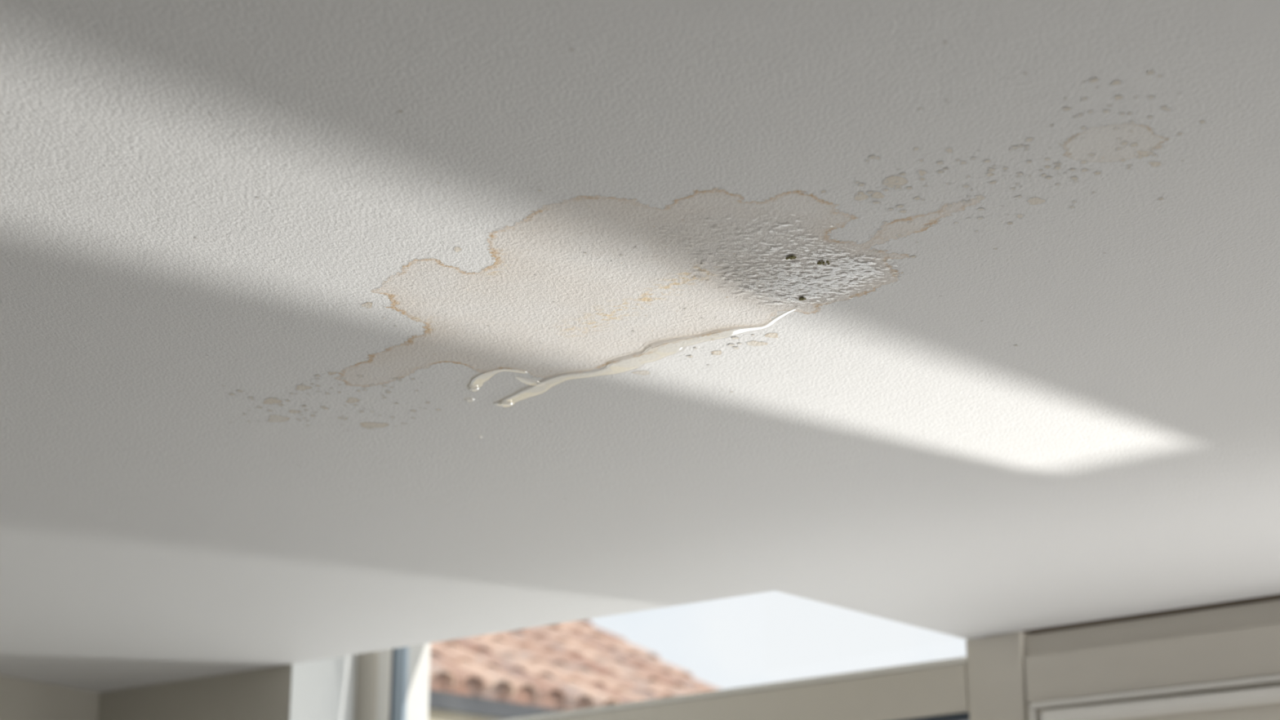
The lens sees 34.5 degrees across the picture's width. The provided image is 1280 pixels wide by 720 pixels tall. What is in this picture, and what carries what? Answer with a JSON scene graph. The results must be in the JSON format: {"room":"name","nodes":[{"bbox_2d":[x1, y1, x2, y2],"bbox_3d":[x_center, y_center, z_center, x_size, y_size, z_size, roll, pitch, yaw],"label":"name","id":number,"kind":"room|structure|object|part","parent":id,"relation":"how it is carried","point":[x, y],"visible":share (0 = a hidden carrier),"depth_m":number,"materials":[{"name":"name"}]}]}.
{"room":"kitchen","nodes":[
{"label":"kitchen","id":0,"kind":"room"},
{"bbox_2d":[0,675,99,719],"bbox_3d":[-3.282,1.675,4.388,0.200,2.600,5.527,-9,-20,28],"label":"wall","id":1,"kind":"structure","parent":0,"point":[20,699],"depth_m":6.79,"materials":[{"name":"white paint"}]},
{"bbox_2d":[97,664,291,719],"bbox_3d":[-1.413,2.301,6.406,0.982,2.600,0.164,-14,-22,37],"label":"wall","id":2,"kind":"structure","parent":0,"point":[260,694],"depth_m":6.65,"materials":[{"name":"white paint"}]},
{"bbox_2d":[288,653,357,719],"bbox_3d":[-1.162,2.120,6.869,0.158,3.220,1.534,0,-17,0],"label":"curtain","id":3,"kind":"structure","parent":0,"point":[325,689],"depth_m":7.13,"materials":[{"name":"white fabric"}]},
{"bbox_2d":[406,643,430,719],"bbox_3d":[-0.934,2.337,7.567,0.269,3.220,0.106,-16,-24,42],"label":"wall","id":4,"kind":"structure","parent":0,"point":[419,660],"depth_m":7.81,"materials":[{"name":"white paint"}]},
{"bbox_2d":[355,631,1031,719],"bbox_3d":[0.021,2.087,6.595,3.044,3.120,0.104,-16,-23,42],"label":"window","id":5,"kind":"structure","parent":4,"relation":"in","point":[988,683],"depth_m":6.25,"materials":[{"name":"beige paint"}]},
{"bbox_3d":[0.102,1.199,6.781,2.427,0.143,0.070,-16,-24,42],"label":"transom rail","id":6,"kind":"part","parent":5,"relation":"part of","materials":[{"name":"beige paint"}]},
{"bbox_2d":[0,0,1279,692],"bbox_3d":[-0.467,-0.461,2.261,8.167,0.220,10.046,0,-17,0],"label":"ceiling","id":7,"kind":"structure","parent":0,"point":[894,454],"depth_m":3.24,"materials":[{"name":"white paint"}]},
{"bbox_2d":[262,397,282,404],"bbox_3d":[-0.642,0.072,3.606,0.042,0.001,0.048,0,-17,0],"label":"stain","id":8,"kind":"object","parent":7,"relation":"attached to","point":[268,401],"visible":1,"depth_m":3.61,"materials":[{"name":"paint"}]},
{"bbox_2d":[267,414,289,422],"bbox_3d":[-0.650,0.105,3.713,0.051,0.001,0.057,0,-17,0],"label":"stain","id":9,"kind":"object","parent":7,"relation":"attached to","point":[273,418],"visible":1,"depth_m":3.71,"materials":[{"name":"paint"}]},
{"bbox_2d":[288,409,302,413],"bbox_3d":[-0.614,0.092,3.672,0.030,0.001,0.027,0,-17,0],"label":"stain","id":10,"kind":"object","parent":7,"relation":"attached to","point":[291,411],"visible":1,"depth_m":3.67,"materials":[{"name":"paint"}]},
{"bbox_2d":[294,385,312,390],"bbox_3d":[-0.574,0.048,3.528,0.036,0.001,0.042,0,-17,0],"label":"stain","id":11,"kind":"object","parent":7,"relation":"attached to","point":[299,387],"visible":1,"depth_m":3.53,"materials":[{"name":"paint"}]},
{"bbox_2d":[327,372,338,375],"bbox_3d":[-0.512,0.022,3.447,0.024,0.001,0.024,0,-17,0],"label":"stain","id":12,"kind":"object","parent":7,"relation":"attached to","point":[329,373],"visible":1,"depth_m":3.45,"materials":[{"name":"paint"}]},
{"bbox_2d":[346,397,359,403],"bbox_3d":[-0.501,0.070,3.601,0.030,0.001,0.042,0,-17,0],"label":"stain","id":13,"kind":"object","parent":7,"relation":"attached to","point":[350,400],"visible":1,"depth_m":3.60,"materials":[{"name":"paint"}]},
{"bbox_2d":[360,302,373,308],"bbox_3d":[-0.411,-0.082,3.110,0.024,0.001,0.036,0,-17,0],"label":"stain","id":14,"kind":"object","parent":7,"relation":"attached to","point":[368,304],"visible":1,"depth_m":3.11,"materials":[{"name":"paint"}]},
{"bbox_2d":[359,422,388,428],"bbox_3d":[-0.482,0.120,3.761,0.063,0.001,0.051,0,-17,0],"label":"stain","id":15,"kind":"object","parent":7,"relation":"attached to","point":[372,425],"visible":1,"depth_m":3.75,"materials":[{"name":"paint"}]},
{"bbox_2d":[453,246,462,252],"bbox_3d":[-0.253,-0.154,2.877,0.018,0.001,0.030,0,-17,0],"label":"stain","id":16,"kind":"object","parent":7,"relation":"attached to","point":[456,249],"visible":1,"depth_m":2.88,"materials":[{"name":"paint"}]},
{"bbox_2d":[631,370,650,375],"bbox_3d":[0.003,0.022,3.444,0.036,0.001,0.033,0,-17,0],"label":"stain","id":17,"kind":"object","parent":7,"relation":"attached to","point":[638,372],"visible":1,"depth_m":3.44,"materials":[{"name":"paint"}]},
{"bbox_2d":[334,186,983,387],"bbox_3d":[-0.030,-0.086,3.097,0.984,0.001,0.930,0,-17,0],"label":"water stain","id":18,"kind":"object","parent":7,"relation":"attached to","point":[743,248],"visible":1,"depth_m":3.00,"materials":[{"name":"paint"}]},
{"bbox_2d":[785,255,796,259],"bbox_3d":[0.213,-0.144,2.903,0.011,0.004,0.016,13,-22,-37],"label":"tuft","id":19,"kind":"object","parent":18,"relation":"attached to","point":[791,257],"visible":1,"depth_m":2.90,"materials":[{"name":"green plant"}]},
{"bbox_2d":[817,260,830,264],"bbox_3d":[0.260,-0.138,2.921,0.018,0.004,0.015,0,-17,0],"label":"tuft","id":20,"kind":"object","parent":18,"relation":"attached to","point":[827,261],"visible":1,"depth_m":2.92,"materials":[{"name":"green plant"}]},
{"bbox_2d":[167,41,1205,499],"bbox_3d":[0.046,-0.028,3.282,1.584,0.001,2.158,0,-17,0],"label":"stain splatter","id":21,"kind":"object","parent":7,"relation":"attached to","point":[990,171],"visible":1,"depth_m":2.62,"materials":[{"name":"paint"}]},
{"bbox_2d":[711,350,722,355],"bbox_3d":[0.125,-0.011,3.339,0.024,0.001,0.030,0,-17,0],"label":"stain","id":22,"kind":"object","parent":7,"relation":"attached to","point":[717,353],"visible":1,"depth_m":3.34,"materials":[{"name":"paint"}]},
{"bbox_2d":[746,340,768,346],"bbox_3d":[0.188,-0.026,3.291,0.042,0.001,0.036,0,-17,0],"label":"stain","id":23,"kind":"object","parent":7,"relation":"attached to","point":[753,343],"visible":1,"depth_m":3.29,"materials":[{"name":"paint"}]},
{"bbox_2d":[764,333,778,337],"bbox_3d":[0.209,-0.039,3.250,0.030,0.001,0.033,0,-17,0],"label":"stain","id":24,"kind":"object","parent":7,"relation":"attached to","point":[769,335],"visible":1,"depth_m":3.25,"materials":[{"name":"paint"}]},
{"bbox_2d":[853,191,869,201],"bbox_3d":[0.289,-0.213,2.686,0.027,0.001,0.039,0,-17,0],"label":"stain","id":25,"kind":"object","parent":7,"relation":"attached to","point":[864,197],"visible":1,"depth_m":2.69,"materials":[{"name":"paint"}]},
{"bbox_2d":[868,191,884,199],"bbox_3d":[0.309,-0.214,2.685,0.027,0.001,0.033,0,-17,0],"label":"stain","id":26,"kind":"object","parent":7,"relation":"attached to","point":[877,195],"visible":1,"depth_m":2.69,"materials":[{"name":"paint"}]},
{"bbox_2d":[881,175,908,186],"bbox_3d":[0.328,-0.229,2.637,0.042,0.001,0.042,0,-17,0],"label":"stain","id":27,"kind":"object","parent":7,"relation":"attached to","point":[891,180],"visible":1,"depth_m":2.64,"materials":[{"name":"paint"}]},
{"bbox_2d":[917,170,927,176],"bbox_3d":[0.358,-0.236,2.613,0.021,0.001,0.030,0,-17,0],"label":"stain","id":28,"kind":"object","parent":7,"relation":"attached to","point":[922,173],"visible":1,"depth_m":2.61,"materials":[{"name":"paint"}]},
{"bbox_2d":[944,147,953,152],"bbox_3d":[0.382,-0.258,2.541,0.018,0.001,0.024,0,-17,0],"label":"stain","id":29,"kind":"object","parent":7,"relation":"attached to","point":[948,149],"visible":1,"depth_m":2.54,"materials":[{"name":"paint"}]},
{"bbox_2d":[974,195,986,200],"bbox_3d":[0.444,-0.211,2.693,0.021,0.001,0.024,0,-17,0],"label":"stain","id":30,"kind":"object","parent":7,"relation":"attached to","point":[979,197],"visible":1,"depth_m":2.69,"materials":[{"name":"paint"}]},
{"bbox_2d":[1016,213,1024,218],"bbox_3d":[0.508,-0.191,2.757,0.018,0.001,0.024,0,-17,0],"label":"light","id":31,"kind":"object","parent":7,"relation":"attached to","point":[1019,215],"visible":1,"depth_m":2.75,"materials":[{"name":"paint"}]},
{"bbox_2d":[1026,196,1045,204],"bbox_3d":[0.521,-0.208,2.704,0.033,0.001,0.033,0,-17,0],"label":"stain","id":32,"kind":"object","parent":7,"relation":"attached to","point":[1033,201],"visible":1,"depth_m":2.70,"materials":[{"name":"paint"}]},
{"bbox_2d":[1058,122,1169,163],"bbox_3d":[0.581,-0.264,2.524,0.145,0.001,0.145,0,-17,0],"label":"stain","id":33,"kind":"object","parent":7,"relation":"attached to","point":[1102,141],"visible":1,"depth_m":2.52,"materials":[{"name":"paint"}]},
{"bbox_2d":[1135,150,1152,156],"bbox_3d":[0.625,-0.255,2.552,0.033,0.001,0.027,0,-17,0],"label":"stain","id":34,"kind":"object","parent":7,"relation":"attached to","point":[1144,153],"visible":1,"depth_m":2.55,"materials":[{"name":"paint"}]},
{"bbox_2d":[1148,161,1161,167],"bbox_3d":[0.645,-0.245,2.585,0.021,0.001,0.024,0,-17,0],"label":"stain","id":35,"kind":"object","parent":7,"relation":"attached to","point":[1153,164],"visible":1,"depth_m":2.58,"materials":[{"name":"paint"}]},
{"bbox_3d":[3.117,1.438,3.625,1.140,2.600,1.123,0,-17,0],"label":"wall","id":36,"kind":"structure","parent":0,"visible":0},
{"bbox_2d":[984,594,1279,719],"bbox_3d":[1.794,1.732,4.910,2.230,2.800,0.160,-16,-24,42],"label":"cabinet","id":37,"kind":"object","parent":36,"relation":"in","point":[1220,660],"depth_m":5.52,"materials":[{"name":"beige paint"}]},
{"bbox_3d":[1.845,0.696,5.154,2.054,0.130,0.076,-16,-24,42],"label":"head panel","id":38,"kind":"part","parent":37,"relation":"part of","materials":[{"name":"beige paint"}]},
{"bbox_3d":[1.869,1.484,4.870,1.966,1.410,0.035,-16,-24,42],"label":"panel","id":39,"kind":"part","parent":37,"relation":"part of","materials":[{"name":"beige paint"}]},
{"label":"outside","id":40,"kind":"structure","parent":0,"visible":0},
{"bbox_3d":[0.000,7.701,18.551,60.000,0.280,80.000,0,-17,0],"label":"ground","id":41,"kind":"structure","parent":40,"visible":0},
{"bbox_2d":[428,619,720,719],"bbox_3d":[-2.881,2.821,13.992,5.600,6.340,6.009,-14,-22,37],"label":"house","id":42,"kind":"structure","parent":41,"relation":"on","point":[578,664],"depth_m":13.27,"materials":[{"name":"tile"}]}
]}

